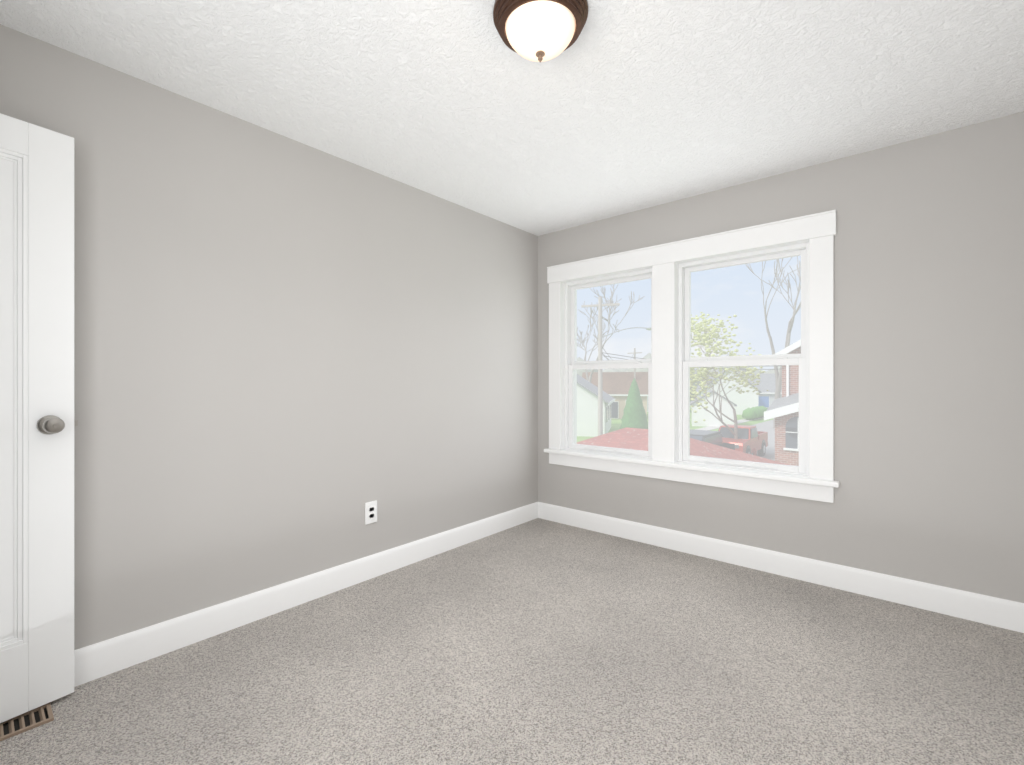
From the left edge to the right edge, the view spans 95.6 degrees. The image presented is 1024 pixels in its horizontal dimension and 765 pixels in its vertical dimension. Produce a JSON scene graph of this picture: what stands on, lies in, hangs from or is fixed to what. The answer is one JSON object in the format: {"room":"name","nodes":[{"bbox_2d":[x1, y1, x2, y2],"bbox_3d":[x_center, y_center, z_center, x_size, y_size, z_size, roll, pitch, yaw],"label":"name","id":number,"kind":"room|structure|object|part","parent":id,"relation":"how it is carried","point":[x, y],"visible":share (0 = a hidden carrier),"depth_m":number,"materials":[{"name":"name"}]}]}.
{"room":"empty bedroom","nodes":[
{"label":"empty bedroom","id":0,"kind":"room"},
{"bbox_2d":[0,24,539,649],"bbox_3d":[-1.026,-0.050,2.671,0.270,2.400,4.070,0,0,40],"label":"wall","id":1,"kind":"structure","parent":0,"point":[292,358],"depth_m":2.26,"materials":[{"name":"grey paint"}]},
{"bbox_2d":[0,113,73,722],"bbox_3d":[-1.826,0.119,1.382,0.035,2.030,0.780,0,0,32],"label":"door","id":2,"kind":"structure","parent":1,"relation":"in","point":[37,670],"depth_m":1.63,"materials":[{"name":"white paint"}]},
{"bbox_2d":[0,148,27,650],"bbox_3d":[-1.826,0.056,1.382,0.032,1.675,0.540,0,0,32],"label":"panel","id":3,"kind":"object","parent":2,"relation":"attached to","point":[20,161],"depth_m":1.59,"materials":[{"name":"white paint"}]},
{"bbox_2d":[37,415,64,434],"bbox_3d":[-1.652,0.150,1.655,0.167,0.068,0.068,0,0,32],"label":"door knob","id":4,"kind":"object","parent":2,"relation":"attached to","point":[50,424],"depth_m":1.62,"materials":[{"name":"silver metal"}]},
{"bbox_2d":[74,416,77,430],"bbox_3d":[-1.614,0.150,1.715,0.025,0.056,0.013,0,0,33],"label":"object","id":5,"kind":"structure","parent":2,"relation":"attached to","point":[75,422],"depth_m":1.71,"materials":[{"name":"silver metal"}]},
{"bbox_2d":[74,502,541,686],"bbox_3d":[-0.967,1.083,2.555,0.030,0.133,3.690,0,0,40],"label":"baseboard","id":6,"kind":"structure","parent":1,"relation":"attached to","point":[106,657],"depth_m":2.27,"materials":[{"name":"white paint"}]},
{"bbox_2d":[365,500,376,524],"bbox_3d":[-0.828,0.765,2.735,0.008,0.128,0.080,0,0,41],"label":"electrical outlet","id":7,"kind":"object","parent":1,"relation":"attached to","point":[371,512],"visible":1,"depth_m":2.73,"materials":[{"name":"white plastic"}]},
{"bbox_2d":[369,506,374,518],"bbox_3d":[-0.826,0.765,2.733,0.003,0.072,0.033,0,0,40],"label":"receptacle","id":8,"kind":"object","parent":7,"relation":"attached to","point":[371,508],"depth_m":2.73,"materials":[{"name":"white plastic"}]},
{"bbox_2d":[0,518,1023,764],"bbox_3d":[-0.228,1.250,1.135,3.480,0.200,5.370,0,0,41],"label":"floor","id":9,"kind":"structure","parent":0,"point":[540,642],"depth_m":1.80,"materials":[{"name":"grey carpet"}]},
{"bbox_2d":[0,703,53,740],"bbox_3d":[-1.703,1.145,1.501,0.116,0.010,0.310,0,0,41],"label":"floor vent","id":10,"kind":"object","parent":9,"relation":"in","point":[29,720],"visible":1,"depth_m":1.57,"materials":[{"name":"brown metal"}]},
{"bbox_2d":[0,0,1023,235],"bbox_3d":[-0.228,-1.325,1.135,3.480,0.150,5.370,0,0,41],"label":"ceiling","id":11,"kind":"structure","parent":0,"point":[618,107],"depth_m":1.93,"materials":[{"name":"white paint"}]},
{"bbox_2d":[493,0,587,61],"bbox_3d":[0.096,-1.168,1.575,0.321,0.164,0.321,0,0,41],"label":"ceiling light","id":12,"kind":"object","parent":11,"relation":"attached to","point":[538,30],"visible":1,"depth_m":1.52,"materials":[{"name":"glass"}]},
{"bbox_2d":[540,111,1023,602],"bbox_3d":[1.438,-0.050,3.085,2.940,2.400,0.240,0,0,40],"label":"wall","id":13,"kind":"structure","parent":0,"point":[929,237],"depth_m":2.42,"materials":[{"name":"grey paint"}]},
{"bbox_2d":[561,240,808,461],"bbox_3d":[1.138,-0.129,3.335,1.754,1.417,0.230,0,0,41],"label":"window frame","id":14,"kind":"object","parent":13,"relation":"attached to","point":[575,379],"visible":0.15,"depth_m":3.55,"materials":[{"name":"white paint"}]},
{"bbox_2d":[547,210,835,502],"bbox_3d":[1.098,-0.143,3.287,1.984,1.637,0.165,0,0,41],"label":"window","id":15,"kind":"structure","parent":13,"relation":"in","point":[817,231],"depth_m":3.15,"materials":[{"name":"white paint"}]},
{"bbox_2d":[579,357,787,364],"bbox_3d":[1.109,-0.149,3.300,1.478,0.008,0.040,0,0,41],"label":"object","id":16,"kind":"structure","parent":15,"relation":"attached to","point":[707,360],"depth_m":3.13,"materials":[{"name":"plastic"}]},
{"bbox_3d":[1.123,-0.138,3.317,1.730,1.375,0.087,0,0,41],"label":"window sashes","id":17,"kind":"part","parent":15,"relation":"part of","materials":[{"name":"white wood"}]},
{"bbox_3d":[1.126,-0.134,3.320,1.618,1.283,0.041,0,0,40],"label":"glass","id":18,"kind":"part","parent":15,"relation":"part of","materials":[{"name":"clear glass"}]},
{"bbox_2d":[544,448,839,487],"bbox_3d":[1.066,0.565,3.250,2.016,0.030,0.123,0,0,41],"label":"window sill","id":19,"kind":"structure","parent":13,"relation":"attached to","point":[794,478],"depth_m":3.02,"materials":[{"name":"white paint"}]},
{"bbox_2d":[542,503,1023,632],"bbox_3d":[1.356,1.083,2.989,2.940,0.133,0.014,0,0,40],"label":"baseboard","id":20,"kind":"structure","parent":13,"relation":"attached to","point":[989,610],"depth_m":2.65,"materials":[{"name":"white paint"}]},
{"label":"outside","id":21,"kind":"structure","parent":0,"visible":0},
{"bbox_2d":[577,400,772,441],"bbox_3d":[68.631,4.700,114.863,280.000,0.300,255.110,0,0,41],"label":"ground","id":22,"kind":"structure","parent":21,"point":[619,423],"depth_m":51.56,"materials":[{"name":"green plant"}]},
{"bbox_2d":[577,374,614,436],"bbox_3d":[5.557,1.830,44.000,7.760,5.440,9.700,0,0,16],"label":"house","id":23,"kind":"structure","parent":22,"relation":"on","point":[589,408],"depth_m":39.18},
{"bbox_2d":[581,297,619,435],"bbox_3d":[5.171,-0.212,27.108,2.200,9.524,0.532,0,0,21],"label":"utility pole","id":24,"kind":"object","parent":22,"relation":"on","point":[600,374],"depth_m":26.90,"materials":[{"name":"brown wood"}]},
{"bbox_2d":[603,327,650,336],"bbox_3d":[6.860,-2.888,27.023,2.647,0.683,2.335,0,0,41],"label":"street light","id":25,"kind":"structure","parent":24,"relation":"attached to","point":[646,328],"depth_m":26.97,"materials":[{"name":"grey metal"}]},
{"bbox_2d":[602,348,772,369],"bbox_3d":[15.734,-2.283,39.019,27.410,2.973,32.076,0,0,41],"label":"wires","id":26,"kind":"object","parent":24,"relation":"hanging from","point":[643,358],"depth_m":28.21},
{"bbox_2d":[577,284,642,381],"bbox_3d":[10.558,-4.015,55.871,10.937,17.194,9.341,0,0,41],"label":"tree","id":27,"kind":"object","parent":22,"relation":"on","point":[590,376],"depth_m":56.51,"materials":[{"name":"brown plant"}]},
{"bbox_2d":[582,372,647,418],"bbox_3d":[13.794,1.580,62.000,8.700,5.940,7.760,0,0,16],"label":"house","id":28,"kind":"structure","parent":22,"relation":"on","point":[623,390],"depth_m":59.29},
{"bbox_2d":[619,379,647,428],"bbox_3d":[9.965,2.077,38.010,2.393,4.946,2.260,0,0,41],"label":"evergreen","id":29,"kind":"object","parent":22,"relation":"on","point":[634,410],"depth_m":37.37,"materials":[{"name":"green plant"}]},
{"bbox_2d":[628,348,641,379],"bbox_3d":[15.852,0.050,60.000,2.000,9.000,0.247,0,0,41],"label":"utility pole","id":30,"kind":"object","parent":22,"relation":"on","point":[634,358],"depth_m":59.92,"materials":[{"name":"brown wood"}]},
{"bbox_2d":[577,353,780,397],"bbox_3d":[48.499,0.042,127.319,78.860,14.605,80.636,0,0,41],"label":"treeline","id":31,"kind":"object","parent":22,"relation":"on","point":[646,369],"depth_m":111.04,"materials":[{"name":"plant"}]},
{"bbox_2d":[577,427,792,465],"bbox_3d":[3.577,2.903,12.600,6.780,3.294,5.680,0,0,-43],"label":"roof","id":32,"kind":"structure","parent":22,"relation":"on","point":[644,448],"depth_m":12.19,"materials":[{"name":"red"}]},
{"bbox_2d":[690,390,736,426],"bbox_3d":[21.495,2.680,50.000,4.460,3.740,5.400,0,0,21],"label":"shed","id":33,"kind":"object","parent":22,"relation":"on","point":[714,412],"depth_m":47.71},
{"bbox_2d":[691,328,754,439],"bbox_3d":[11.708,0.491,26.835,4.407,8.143,5.032,0,0,41],"label":"tree","id":34,"kind":"object","parent":22,"relation":"on","point":[731,431],"depth_m":26.52,"materials":[{"name":"brown plant"}]},
{"bbox_2d":[690,312,768,422],"bbox_3d":[11.682,-0.944,26.908,5.870,6.382,6.495,0,0,41],"label":"leaves","id":35,"kind":"object","parent":34,"relation":"attached to","point":[715,349],"depth_m":25.85,"materials":[{"name":"green plant"}]},
{"bbox_2d":[694,367,761,414],"bbox_3d":[31.958,1.180,70.000,8.260,6.740,9.200,0,0,15],"label":"house","id":36,"kind":"structure","parent":22,"relation":"on","point":[740,397],"depth_m":65.62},
{"bbox_2d":[695,417,774,460],"bbox_3d":[40.945,4.555,60.801,16.008,0.090,224.197,0,0,41],"label":"street","id":37,"kind":"structure","parent":22,"relation":"on","point":[770,438],"depth_m":43.85,"materials":[{"name":"grey asphalt"}]},
{"bbox_2d":[690,429,723,446],"bbox_3d":[9.471,3.602,24.455,2.000,1.844,4.520,0,0,41],"label":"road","id":38,"kind":"structure","parent":37,"relation":"on","point":[707,436],"depth_m":24.42,"materials":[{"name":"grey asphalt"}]},
{"bbox_2d":[718,424,767,455],"bbox_3d":[13.659,3.580,28.000,2.040,1.940,5.860,0,0,41],"label":"pickup","id":39,"kind":"object","parent":22,"relation":"on","point":[745,440],"depth_m":26.99,"materials":[{"name":"red metal"}]},
{"bbox_2d":[742,406,767,419],"bbox_3d":[30.462,3.800,57.986,1.625,1.615,7.699,0,0,41],"label":"hedge","id":40,"kind":"object","parent":22,"relation":"on","point":[754,412],"depth_m":55.73,"materials":[{"name":"green plant"}]},
{"bbox_2d":[742,373,781,407],"bbox_3d":[39.546,1.580,72.000,8.700,5.940,7.760,0,0,16],"label":"house","id":41,"kind":"structure","parent":22,"relation":"on","point":[767,388],"depth_m":69.33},
{"bbox_2d":[745,258,800,427],"bbox_3d":[26.050,-5.633,43.324,7.766,20.393,6.640,0,0,41],"label":"tree","id":42,"kind":"object","parent":22,"relation":"on","point":[776,367],"depth_m":44.76,"materials":[{"name":"brown plant"}]},
{"bbox_2d":[764,339,800,465],"bbox_3d":[18.386,0.401,22.006,8.700,8.299,10.920,0,0,45],"label":"brick house","id":43,"kind":"structure","parent":22,"relation":"on","point":[787,415],"depth_m":21.02,"materials":[{"name":"red brick"}]}
]}

